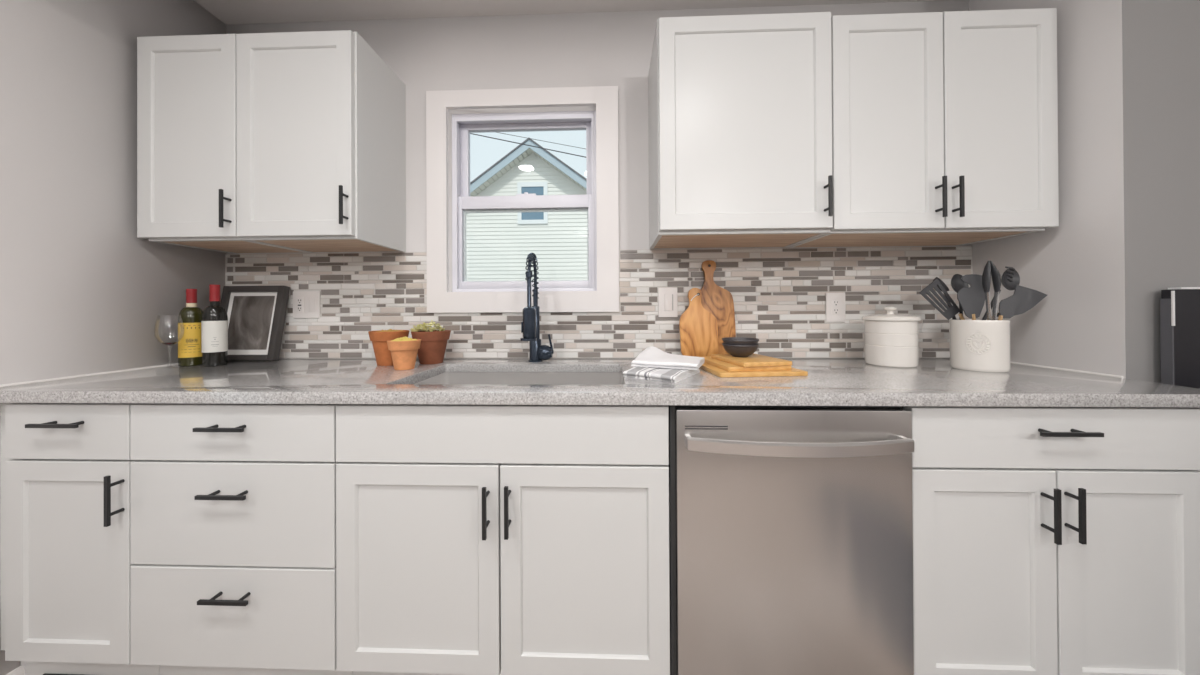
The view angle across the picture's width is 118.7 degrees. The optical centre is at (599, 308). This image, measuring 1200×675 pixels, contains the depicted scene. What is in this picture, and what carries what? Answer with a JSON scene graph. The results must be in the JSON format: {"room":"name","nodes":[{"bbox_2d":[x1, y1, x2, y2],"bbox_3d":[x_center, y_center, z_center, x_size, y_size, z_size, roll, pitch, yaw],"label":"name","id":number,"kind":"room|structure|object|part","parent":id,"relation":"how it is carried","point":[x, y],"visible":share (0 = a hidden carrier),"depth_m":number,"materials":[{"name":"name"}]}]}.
{"room":"kitchen","nodes":[
{"label":"kitchen","id":0,"kind":"room"},
{"bbox_2d":[0,0,226,674],"bbox_3d":[-1.844,-0.087,-0.980,0.120,2.436,5.200,0,0,2],"label":"wall","id":1,"kind":"structure","parent":0,"point":[81,294],"depth_m":1.17,"materials":[{"name":"paint"}]},
{"bbox_2d":[6,666,24,674],"bbox_3d":[-1.710,1.095,0.817,0.014,0.085,0.488,0,0,2],"label":"baseboard","id":2,"kind":"structure","parent":1,"relation":"attached to","point":[19,670],"depth_m":1.04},
{"bbox_2d":[0,363,177,386],"bbox_3d":[-1.704,0.223,1.288,0.011,0.011,0.635,0,0,2],"label":"trim","id":3,"kind":"structure","parent":1,"relation":"attached to","point":[116,371],"depth_m":1.17,"materials":[{"name":"white"}]},
{"bbox_2d":[194,0,948,24],"bbox_3d":[0.883,-1.370,-1.048,5.589,0.100,5.480,0,0,2],"label":"ceiling","id":4,"kind":"structure","parent":0,"point":[230,12],"depth_m":1.53,"materials":[{"name":"paint"}]},
{"bbox_2d":[226,0,970,291],"bbox_3d":[-0.117,-0.086,1.643,3.394,2.436,0.160,0,0,2],"label":"wall","id":5,"kind":"structure","parent":0,"point":[595,48],"depth_m":1.57,"materials":[{"name":"paint"}]},
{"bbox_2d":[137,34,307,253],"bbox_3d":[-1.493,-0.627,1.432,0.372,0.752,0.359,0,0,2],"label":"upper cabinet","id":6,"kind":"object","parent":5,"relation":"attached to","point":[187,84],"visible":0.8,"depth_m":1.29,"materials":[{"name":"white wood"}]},
{"bbox_3d":[-1.498,-0.627,1.296,0.370,0.733,0.019,0,0,2],"label":"door","id":7,"kind":"part","parent":6,"relation":"part of","materials":[{"name":"white wood"}]},
{"bbox_3d":[-1.330,-0.353,1.263,0.010,0.134,0.034,0,0,2],"label":"handle","id":8,"kind":"part","parent":6,"relation":"part of","materials":[{"name":"black metal"}]},
{"bbox_3d":[-1.481,-0.260,1.461,0.321,0.012,0.280,0,0,2],"label":"panel","id":9,"kind":"part","parent":6,"relation":"part of","materials":[{"name":"brown wood"}]},
{"bbox_2d":[236,30,405,252],"bbox_3d":[-1.089,-0.628,1.418,0.434,0.750,0.359,0,0,2],"label":"upper cabinet","id":10,"kind":"object","parent":5,"relation":"attached to","point":[321,116],"visible":1,"depth_m":1.28,"materials":[{"name":"white wood"}]},
{"bbox_3d":[-1.097,-0.629,1.283,0.424,0.732,0.019,0,0,2],"label":"door","id":11,"kind":"part","parent":10,"relation":"part of","materials":[{"name":"white wood"}]},
{"bbox_3d":[-1.086,-0.262,1.448,0.401,0.012,0.280,0,0,2],"label":"panel","id":12,"kind":"part","parent":10,"relation":"part of","materials":[{"name":"brown wood"}]},
{"bbox_3d":[-0.898,-0.362,1.248,0.010,0.134,0.034,0,0,2],"label":"handle","id":13,"kind":"part","parent":10,"relation":"part of","materials":[{"name":"black metal"}]},
{"bbox_2d":[426,86,618,312],"bbox_3d":[-0.337,-0.475,1.632,0.846,0.980,0.160,0,0,2],"label":"window","id":14,"kind":"structure","parent":5,"relation":"in","point":[600,292],"depth_m":1.56,"materials":[{"name":"white plastic"}]},
{"bbox_3d":[-0.339,-0.483,1.660,0.662,0.815,0.105,0,0,2],"label":"frame","id":15,"kind":"part","parent":14,"relation":"part of","materials":[{"name":"white plastic"}]},
{"bbox_3d":[-0.339,-0.307,1.641,0.632,0.425,0.030,0,0,2],"label":"sash","id":16,"kind":"part","parent":14,"relation":"part of","materials":[{"name":"white plastic"}]},
{"bbox_3d":[-0.340,-0.679,1.677,0.632,0.381,0.028,0,0,2],"label":"sash","id":17,"kind":"part","parent":14,"relation":"part of","materials":[{"name":"white plastic"}]},
{"bbox_2d":[225,246,972,358],"bbox_3d":[-0.059,-0.021,1.557,3.274,0.474,0.008,0,0,2],"label":"tile backsplash","id":18,"kind":"structure","parent":5,"relation":"attached to","point":[779,294],"depth_m":1.54,"materials":[{"name":"grey tile"}]},
{"bbox_2d":[293,291,319,317],"bbox_3d":[-1.312,-0.019,1.591,0.124,0.120,0.007,0,0,2],"label":"outlet","id":19,"kind":"object","parent":18,"relation":"attached to","point":[306,304],"visible":1,"depth_m":1.59,"materials":[{"name":"white plastic"}]},
{"bbox_2d":[296,297,302,311],"bbox_3d":[-1.341,-0.019,1.589,0.033,0.067,0.002,0,0,2],"label":"receptacle","id":20,"kind":"object","parent":19,"relation":"attached to","point":[299,300],"depth_m":1.59,"materials":[{"name":"grey plastic"}]},
{"bbox_2d":[658,288,677,316],"bbox_3d":[0.297,-0.028,1.535,0.082,0.127,0.010,0,0,2],"label":"light switch","id":21,"kind":"object","parent":18,"relation":"attached to","point":[667,297],"visible":1,"depth_m":1.53,"materials":[{"name":"white plastic"}]},
{"bbox_2d":[826,293,845,321],"bbox_3d":[1.006,-0.006,1.512,0.080,0.124,0.007,0,0,2],"label":"outlet","id":22,"kind":"object","parent":18,"relation":"attached to","point":[835,302],"visible":1,"depth_m":1.51,"materials":[{"name":"white plastic"}]},
{"bbox_2d":[832,299,839,314],"bbox_3d":[1.006,-0.007,1.510,0.034,0.068,0.002,0,0,2],"label":"receptacle","id":23,"kind":"object","parent":22,"relation":"attached to","point":[835,302],"depth_m":1.51,"materials":[{"name":"grey plastic"}]},
{"bbox_2d":[648,12,832,248],"bbox_3d":[0.505,-0.642,1.364,0.590,0.760,0.359,0,0,2],"label":"upper cabinet","id":24,"kind":"object","parent":5,"relation":"attached to","point":[740,106],"visible":1,"depth_m":1.23,"materials":[{"name":"white wood"}]},
{"bbox_3d":[0.508,-0.271,1.394,0.557,0.012,0.280,0,0,2],"label":"panel","id":25,"kind":"part","parent":24,"relation":"part of","materials":[{"name":"brown wood"}]},
{"bbox_3d":[0.767,-0.375,1.192,0.010,0.134,0.034,0,0,2],"label":"handle","id":26,"kind":"part","parent":24,"relation":"part of","materials":[{"name":"black metal"}]},
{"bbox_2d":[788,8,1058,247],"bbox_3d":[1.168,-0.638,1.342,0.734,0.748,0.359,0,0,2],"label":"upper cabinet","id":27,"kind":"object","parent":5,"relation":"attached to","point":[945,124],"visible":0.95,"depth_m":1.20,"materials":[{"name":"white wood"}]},
{"bbox_3d":[0.980,-0.637,1.212,0.364,0.730,0.019,0,0,2],"label":"door","id":28,"kind":"part","parent":27,"relation":"part of","materials":[{"name":"white wood"}]},
{"bbox_3d":[1.159,-0.273,1.372,0.678,0.012,0.280,0,0,2],"label":"panel","id":29,"kind":"part","parent":27,"relation":"part of","materials":[{"name":"brown wood"}]},
{"bbox_3d":[1.134,-0.369,1.179,0.010,0.134,0.034,0,0,2],"label":"handle","id":30,"kind":"part","parent":27,"relation":"part of","materials":[{"name":"black metal"}]},
{"bbox_3d":[1.189,-0.369,1.177,0.010,0.134,0.034,0,0,2],"label":"handle","id":31,"kind":"part","parent":27,"relation":"part of","materials":[{"name":"black metal"}]},
{"bbox_3d":[1.348,-0.639,1.200,0.364,0.731,0.019,0,0,2],"label":"door","id":32,"kind":"part","parent":27,"relation":"part of","materials":[{"name":"white wood"}]},
{"bbox_2d":[969,0,1125,378],"bbox_3d":[1.572,-0.096,1.361,0.001,2.436,0.610,0,0,2],"label":"wall","id":33,"kind":"structure","parent":0,"point":[1079,264],"depth_m":1.15,"materials":[{"name":"paint"}]},
{"bbox_2d":[1010,362,1123,377],"bbox_3d":[1.569,0.206,1.277,0.010,0.010,0.436,0,0,2],"label":"trim","id":34,"kind":"structure","parent":33,"relation":"attached to","point":[1056,368],"depth_m":1.18,"materials":[{"name":"white"}]},
{"bbox_2d":[1122,0,1199,382],"bbox_3d":[2.609,-0.102,1.326,2.074,2.436,0.610,0,0,2],"label":"wall","id":35,"kind":"structure","parent":0,"point":[1161,38],"depth_m":1.05,"materials":[{"name":"paint"}]},
{"bbox_3d":[0.896,1.147,-1.057,5.589,0.060,5.480,0,0,2],"label":"floor","id":36,"kind":"structure","parent":0,"visible":0},
{"bbox_2d":[1,403,158,674],"bbox_3d":[-1.489,0.697,1.268,0.426,0.881,0.650,0,0,2],"label":"base cabinet","id":37,"kind":"object","parent":36,"relation":"on","point":[66,564],"visible":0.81,"depth_m":0.98,"materials":[{"name":"white wood"}]},
{"bbox_3d":[-1.460,0.312,0.961,0.140,0.010,0.034,0,0,2],"label":"handle","id":38,"kind":"part","parent":37,"relation":"part of","materials":[{"name":"black metal"}]},
{"bbox_2d":[43,673,78,674],"bbox_3d":[-1.436,1.100,1.034,0.392,0.060,0.008,0,0,2],"label":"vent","id":39,"kind":"object","parent":37,"relation":"attached to","point":[45,673],"visible":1,"depth_m":1.04,"materials":[{"name":"black metal"}]},
{"bbox_3d":[-1.466,0.697,0.987,0.359,0.552,0.019,0,0,2],"label":"door","id":40,"kind":"part","parent":37,"relation":"part of","materials":[{"name":"white wood"}]},
{"bbox_3d":[-1.468,0.339,0.988,0.359,0.151,0.019,0,0,2],"label":"drawer","id":41,"kind":"part","parent":37,"relation":"part of","materials":[{"name":"white wood"}]},
{"bbox_3d":[-1.304,0.509,0.955,0.010,0.132,0.034,0,0,2],"label":"handle","id":42,"kind":"part","parent":37,"relation":"part of","materials":[{"name":"black metal"}]},
{"bbox_2d":[0,358,1199,406],"bbox_3d":[-0.069,0.232,1.236,3.273,0.032,0.648,0,0,2],"label":"countertop","id":43,"kind":"structure","parent":37,"relation":"on","point":[829,381],"depth_m":0.97,"materials":[{"name":"stone"}]},
{"bbox_2d":[178,289,202,366],"bbox_3d":[-1.616,0.073,1.408,0.070,0.304,0.071,0,0,2],"label":"wine bottle","id":44,"kind":"object","parent":43,"relation":"on","point":[190,316],"visible":0.94,"depth_m":1.39,"materials":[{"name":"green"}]},
{"bbox_2d":[201,284,227,366],"bbox_3d":[-1.521,0.064,1.405,0.071,0.320,0.071,0,0,2],"label":"wine bottle","id":45,"kind":"object","parent":43,"relation":"on","point":[214,323],"visible":1,"depth_m":1.39,"materials":[{"name":"black"}]},
{"bbox_2d":[220,286,289,360],"bbox_3d":[-1.523,0.061,1.553,0.278,0.326,0.084,0,0,2],"label":"picture frame","id":46,"kind":"object","parent":43,"relation":"on","point":[256,315],"visible":0.76,"depth_m":1.55,"materials":[{"name":"grey"}]},
{"bbox_2d":[228,296,274,349],"bbox_3d":[-1.524,0.059,1.549,0.186,0.233,0.041,0,0,2],"label":"print","id":47,"kind":"object","parent":46,"relation":"attached to","point":[250,318],"depth_m":1.55},
{"bbox_2d":[368,329,408,365],"bbox_3d":[-0.834,0.150,1.411,0.141,0.141,0.141,0,0,2],"label":"flower pot","id":48,"kind":"object","parent":43,"relation":"on","point":[379,338],"visible":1,"depth_m":1.36,"materials":[{"name":"ceramic"}]},
{"bbox_2d":[387,336,420,369],"bbox_3d":[-0.713,0.160,1.300,0.111,0.118,0.111,0,0,2],"label":"flower pot","id":49,"kind":"object","parent":43,"relation":"on","point":[404,350],"visible":1,"depth_m":1.27,"materials":[{"name":"ceramic"}]},
{"bbox_2d":[410,320,450,364],"bbox_3d":[-0.684,0.133,1.444,0.150,0.174,0.147,0,0,2],"label":"flower pot","id":50,"kind":"object","parent":43,"relation":"on","point":[433,345],"visible":0.98,"depth_m":1.40,"materials":[{"name":"ceramic"}]},
{"bbox_2d":[415,372,623,464],"bbox_3d":[-0.268,0.356,1.208,0.742,0.213,0.425,0,0,2],"label":"sink","id":51,"kind":"object","parent":43,"relation":"in","point":[524,378],"visible":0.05,"depth_m":1.40,"materials":[{"name":"white ceramic"}]},
{"bbox_2d":[520,253,553,361],"bbox_3d":[-0.245,-0.002,1.401,0.105,0.438,0.212,0,0,2],"label":"faucet","id":52,"kind":"object","parent":43,"relation":"on","point":[530,326],"visible":1,"depth_m":1.44,"materials":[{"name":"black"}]},
{"bbox_3d":[-0.262,0.113,1.379,0.060,0.012,0.166,0,0,2],"label":"holder arm","id":53,"kind":"part","parent":52,"relation":"part of","materials":[{"name":"black metal"}]},
{"bbox_3d":[-0.202,0.144,1.473,0.023,0.082,0.016,0,0,-9],"label":"lever","id":54,"kind":"part","parent":52,"relation":"part of","materials":[{"name":"black metal"}]},
{"bbox_2d":[623,366,699,382],"bbox_3d":[0.204,0.202,1.155,0.182,0.023,0.221,0,0,35],"label":"dish towel","id":55,"kind":"object","parent":43,"relation":"on","point":[649,373],"visible":0.8,"depth_m":1.09,"materials":[{"name":"fabric"}]},
{"bbox_2d":[631,346,704,369],"bbox_3d":[0.236,0.164,1.209,0.220,0.051,0.174,0,0,24],"label":"dish towel","id":56,"kind":"object","parent":55,"relation":"on","point":[652,356],"visible":1,"depth_m":1.17,"materials":[{"name":"white fabric"}]},
{"bbox_2d":[679,288,718,356],"bbox_3d":[0.415,0.062,1.489,0.158,0.303,0.040,0,0,2],"label":"cutting board","id":57,"kind":"object","parent":43,"relation":"on","point":[698,328],"visible":0.95,"depth_m":1.48,"materials":[{"name":"brown wood"}]},
{"bbox_2d":[701,260,735,353],"bbox_3d":[0.479,0.003,1.512,0.191,0.422,0.042,0,0,2],"label":"cutting board","id":58,"kind":"object","parent":43,"relation":"on","point":[716,300],"visible":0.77,"depth_m":1.51,"materials":[{"name":"brown wood"}]},
{"bbox_2d":[700,363,807,376],"bbox_3d":[0.508,0.205,1.220,0.285,0.014,0.222,0,0,-4],"label":"serving board","id":59,"kind":"object","parent":43,"relation":"on","point":[719,372],"visible":0.5,"depth_m":1.12,"materials":[{"name":"brown wood"}]},
{"bbox_2d":[698,356,790,371],"bbox_3d":[0.499,0.191,1.262,0.213,0.014,0.262,0,0,-6],"label":"serving board","id":60,"kind":"object","parent":59,"relation":"on","point":[723,365],"visible":0.56,"depth_m":1.14,"materials":[{"name":"brown wood"}]},
{"bbox_2d":[711,353,791,366],"bbox_3d":[0.520,0.176,1.237,0.170,0.014,0.220,0,0,-9],"label":"serving board","id":61,"kind":"object","parent":60,"relation":"on","point":[754,360],"visible":0.9,"depth_m":1.16,"materials":[{"name":"brown wood"}]},
{"bbox_2d":[722,343,758,356],"bbox_3d":[0.501,0.146,1.264,0.125,0.046,0.125,0,0,2],"label":"bowl","id":62,"kind":"object","parent":61,"relation":"on","point":[734,350],"visible":0.83,"depth_m":1.22,"materials":[{"name":"grey ceramic"}]},
{"bbox_2d":[722,337,758,344],"bbox_3d":[0.501,0.128,1.264,0.125,0.046,0.125,0,0,2],"label":"bowl","id":63,"kind":"object","parent":62,"relation":"on","point":[727,340],"visible":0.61,"depth_m":1.23,"materials":[{"name":"grey ceramic"}]},
{"bbox_2d":[862,307,920,367],"bbox_3d":[1.097,0.101,1.338,0.173,0.218,0.173,0,0,2],"label":"canister","id":64,"kind":"object","parent":43,"relation":"on","point":[890,339],"visible":1,"depth_m":1.28,"materials":[{"name":"white ceramic"}]},
{"bbox_3d":[1.096,0.018,1.339,0.173,0.052,0.173,0,0,2],"label":"lid","id":65,"kind":"part","parent":64,"relation":"part of","materials":[{"name":"white ceramic"}]},
{"bbox_2d":[950,319,1009,372],"bbox_3d":[1.313,0.123,1.229,0.143,0.171,0.143,0,0,2],"label":"utensil crock","id":66,"kind":"object","parent":43,"relation":"on","point":[980,345],"visible":0.99,"depth_m":1.18,"materials":[{"name":"white ceramic"}]},
{"bbox_2d":[919,279,964,319],"bbox_3d":[1.245,0.043,1.252,0.219,0.300,0.011,0,0,3],"label":"slotted turner","id":67,"kind":"object","parent":66,"relation":"in","point":[953,310],"visible":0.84,"depth_m":1.25,"materials":[{"name":"black plastic"}]},
{"bbox_2d":[933,277,956,319],"bbox_3d":[1.269,0.038,1.278,0.121,0.308,0.056,0,0,2],"label":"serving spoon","id":68,"kind":"object","parent":66,"relation":"in","point":[944,285],"visible":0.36,"depth_m":1.27,"materials":[{"name":"plastic"}]},
{"bbox_3d":[1.285,0.064,1.275,0.090,0.257,0.011,0,0,4],"label":"handle","id":69,"kind":"part","parent":68,"relation":"part of","materials":[{"name":"black plastic"}]},
{"bbox_2d":[951,274,968,319],"bbox_3d":[1.307,0.031,1.288,0.063,0.318,0.034,0,0,2],"label":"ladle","id":70,"kind":"object","parent":66,"relation":"in","point":[957,283],"visible":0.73,"depth_m":1.29,"materials":[{"name":"grey plastic"}]},
{"bbox_3d":[1.312,0.068,1.286,0.016,0.246,0.010,0,0,2],"label":"handle","id":71,"kind":"part","parent":70,"relation":"part of","materials":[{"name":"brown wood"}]},
{"bbox_2d":[957,274,984,319],"bbox_3d":[1.282,0.036,1.220,0.094,0.310,0.013,0,0,2],"label":"solid turner","id":72,"kind":"object","parent":66,"relation":"in","point":[971,299],"visible":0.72,"depth_m":1.22,"materials":[{"name":"grey plastic"}]},
{"bbox_2d":[982,261,1000,319],"bbox_3d":[1.310,0.015,1.186,0.049,0.352,0.024,0,0,2],"label":"tongs","id":73,"kind":"object","parent":66,"relation":"in","point":[990,269],"visible":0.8,"depth_m":1.18,"materials":[{"name":"silver metal"}]},
{"bbox_3d":[1.300,0.064,1.186,0.015,0.254,0.014,0,0,2],"label":"arm","id":74,"kind":"part","parent":73,"relation":"part of","materials":[{"name":"silver metal"}]},
{"bbox_3d":[1.319,0.064,1.185,0.023,0.254,0.014,0,0,2],"label":"arm","id":75,"kind":"part","parent":73,"relation":"part of","materials":[{"name":"silver metal"}]},
{"bbox_2d":[982,267,1019,319],"bbox_3d":[1.384,0.024,1.242,0.202,0.337,0.059,0,0,2],"label":"slotted spoon","id":76,"kind":"object","parent":66,"relation":"in","point":[1010,278],"visible":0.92,"depth_m":1.26,"materials":[{"name":"grey plastic"}]},
{"bbox_3d":[1.352,0.061,1.260,0.136,0.262,0.011,0,0,3],"label":"handle","id":77,"kind":"part","parent":76,"relation":"part of","materials":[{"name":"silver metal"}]},
{"bbox_2d":[998,295,1018,319],"bbox_3d":[1.369,0.072,1.201,0.106,0.238,0.011,0,0,1],"label":"spatula","id":78,"kind":"object","parent":66,"relation":"in","point":[1007,307],"visible":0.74,"depth_m":1.20,"materials":[{"name":"grey plastic"}]},
{"bbox_2d":[991,285,1046,318],"bbox_3d":[1.414,0.054,1.231,0.272,0.276,0.011,0,0,2],"label":"angled turner","id":79,"kind":"object","parent":66,"relation":"in","point":[1028,298],"visible":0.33,"depth_m":1.23,"materials":[{"name":"grey plastic"}]},
{"bbox_2d":[131,403,352,674],"bbox_3d":[-0.987,0.694,1.251,0.575,0.881,0.650,0,0,2],"label":"base cabinet","id":80,"kind":"object","parent":36,"relation":"on","point":[233,506],"visible":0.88,"depth_m":0.96,"materials":[{"name":"white wood"}]},
{"bbox_3d":[-0.999,0.318,0.945,0.132,0.010,0.034,0,0,2],"label":"handle","id":81,"kind":"part","parent":80,"relation":"part of","materials":[{"name":"black metal"}]},
{"bbox_3d":[-0.993,0.495,0.944,0.132,0.010,0.034,0,0,2],"label":"handle","id":82,"kind":"part","parent":80,"relation":"part of","materials":[{"name":"black metal"}]},
{"bbox_3d":[-0.986,0.769,0.943,0.132,0.010,0.034,0,0,2],"label":"handle","id":83,"kind":"part","parent":80,"relation":"part of","materials":[{"name":"black metal"}]},
{"bbox_3d":[-0.996,0.837,0.970,0.572,0.268,0.019,0,0,2],"label":"drawer","id":84,"kind":"part","parent":80,"relation":"part of","materials":[{"name":"white wood"}]},
{"bbox_3d":[-0.997,0.557,0.971,0.572,0.278,0.019,0,0,2],"label":"drawer","id":85,"kind":"part","parent":80,"relation":"part of","materials":[{"name":"white wood"}]},
{"bbox_3d":[-0.998,0.337,0.972,0.572,0.151,0.019,0,0,2],"label":"drawer","id":86,"kind":"part","parent":80,"relation":"part of","materials":[{"name":"white wood"}]},
{"bbox_2d":[336,404,669,674],"bbox_3d":[-0.252,0.690,1.226,0.891,0.881,0.650,0,0,2],"label":"base cabinet","id":87,"kind":"object","parent":36,"relation":"on","point":[552,558],"visible":0.93,"depth_m":0.94,"materials":[{"name":"white wood"}]},
{"bbox_3d":[-0.485,0.692,0.953,0.440,0.552,0.019,0,0,2],"label":"door","id":88,"kind":"part","parent":87,"relation":"part of","materials":[{"name":"white wood"}]},
{"bbox_3d":[-0.294,0.523,0.921,0.010,0.132,0.034,0,0,2],"label":"handle","id":89,"kind":"part","parent":87,"relation":"part of","materials":[{"name":"black metal"}]},
{"bbox_3d":[-0.263,0.333,0.947,0.888,0.151,0.019,0,0,2],"label":"false drawer","id":90,"kind":"part","parent":87,"relation":"part of","materials":[{"name":"white wood"}]},
{"bbox_3d":[-0.237,0.520,0.919,0.010,0.132,0.034,0,0,2],"label":"handle","id":91,"kind":"part","parent":87,"relation":"part of","materials":[{"name":"black metal"}]},
{"bbox_3d":[-0.039,0.689,0.938,0.443,0.552,0.019,0,0,2],"label":"door","id":92,"kind":"part","parent":87,"relation":"part of","materials":[{"name":"white wood"}]},
{"bbox_2d":[668,405,914,674],"bbox_3d":[0.498,0.688,1.170,0.606,0.878,0.679,0,0,2],"label":"dishwasher","id":93,"kind":"object","parent":36,"relation":"on","point":[791,527],"visible":0.98,"depth_m":0.91,"materials":[{"name":"silver metal"}]},
{"bbox_3d":[0.491,0.335,0.869,0.545,0.031,0.074,0,0,2],"label":"handle","id":94,"kind":"part","parent":93,"relation":"part of","materials":[{"name":"silver metal"}]},
{"bbox_2d":[903,406,1199,674],"bbox_3d":[1.186,0.683,1.178,0.764,0.881,0.650,0,0,2],"label":"base cabinet","id":95,"kind":"object","parent":36,"relation":"on","point":[1047,540],"visible":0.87,"depth_m":0.89,"materials":[{"name":"white wood"}]},
{"bbox_3d":[0.971,0.684,0.904,0.349,0.552,0.019,0,0,2],"label":"door","id":96,"kind":"part","parent":95,"relation":"part of","materials":[{"name":"white wood"}]},
{"bbox_3d":[1.109,0.502,0.873,0.010,0.132,0.034,0,0,2],"label":"handle","id":97,"kind":"part","parent":95,"relation":"part of","materials":[{"name":"black metal"}]},
{"bbox_3d":[1.146,0.326,0.899,0.703,0.151,0.019,0,0,2],"label":"drawer","id":98,"kind":"part","parent":95,"relation":"part of","materials":[{"name":"white wood"}]},
{"bbox_3d":[1.143,0.304,0.873,0.140,0.010,0.034,0,0,2],"label":"handle","id":99,"kind":"part","parent":95,"relation":"part of","materials":[{"name":"black metal"}]},
{"bbox_3d":[1.166,0.500,0.871,0.010,0.132,0.034,0,0,2],"label":"handle","id":100,"kind":"part","parent":95,"relation":"part of","materials":[{"name":"black metal"}]},
{"bbox_3d":[1.325,0.682,0.892,0.349,0.552,0.019,0,0,2],"label":"door","id":101,"kind":"part","parent":95,"relation":"part of","materials":[{"name":"white wood"}]},
{"bbox_2d":[1160,287,1199,387],"bbox_3d":[1.980,0.527,0.796,0.702,1.182,0.454,0,0,2],"label":"appliance","id":102,"kind":"object","parent":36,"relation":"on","point":[1179,306],"visible":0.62,"depth_m":1.01,"materials":[{"name":"black metal"}]},
{"bbox_3d":[1.639,0.113,1.025,0.004,0.285,0.022,0,0,2],"label":"panel","id":103,"kind":"part","parent":102,"relation":"part of","materials":[{"name":"grey metal"}]},
{"label":"outside","id":104,"kind":"structure","parent":0,"visible":0},
{"bbox_3d":[0.753,1.750,21.939,60.000,0.100,39.200,0,0,2],"label":"ground","id":105,"kind":"structure","parent":104,"visible":0},
{"bbox_2d":[466,138,587,280],"bbox_3d":[-1.878,-1.615,13.911,11.200,6.600,7.450,0,0,2],"label":"neighbor house","id":106,"kind":"structure","parent":105,"relation":"on","point":[498,245],"depth_m":10.62,"materials":[{"name":"white"}]},
{"bbox_3d":[-1.993,-3.146,10.610,0.730,1.040,0.005,0,0,2],"label":"pane","id":107,"kind":"part","parent":106,"relation":"part of","materials":[{"name":"clear glass"}]},
{"bbox_3d":[-7.684,-1.838,7.950,0.220,7.064,0.209,0,0,2],"label":"utility pole","id":108,"kind":"object","parent":105,"relation":"on","visible":0},
{"bbox_2d":[470,133,585,157],"bbox_3d":[-1.925,-3.599,7.650,11.555,2.626,0.039,0,0,2],"label":"power line","id":109,"kind":"object","parent":108,"relation":"attached to","point":[470,133],"visible":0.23,"depth_m":7.62,"materials":[{"name":"grey"}]},
{"bbox_3d":[-4.709,-1.610,8.048,0.220,6.577,0.209,0,0,2],"label":"utility pole","id":110,"kind":"object","parent":105,"relation":"on","visible":0},
{"bbox_2d":[496,132,584,148],"bbox_3d":[-1.285,-3.705,7.829,6.882,1.437,0.030,0,0,2],"label":"power line","id":111,"kind":"object","parent":110,"relation":"attached to","point":[496,132],"visible":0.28,"depth_m":7.82,"materials":[{"name":"grey"}]}
]}

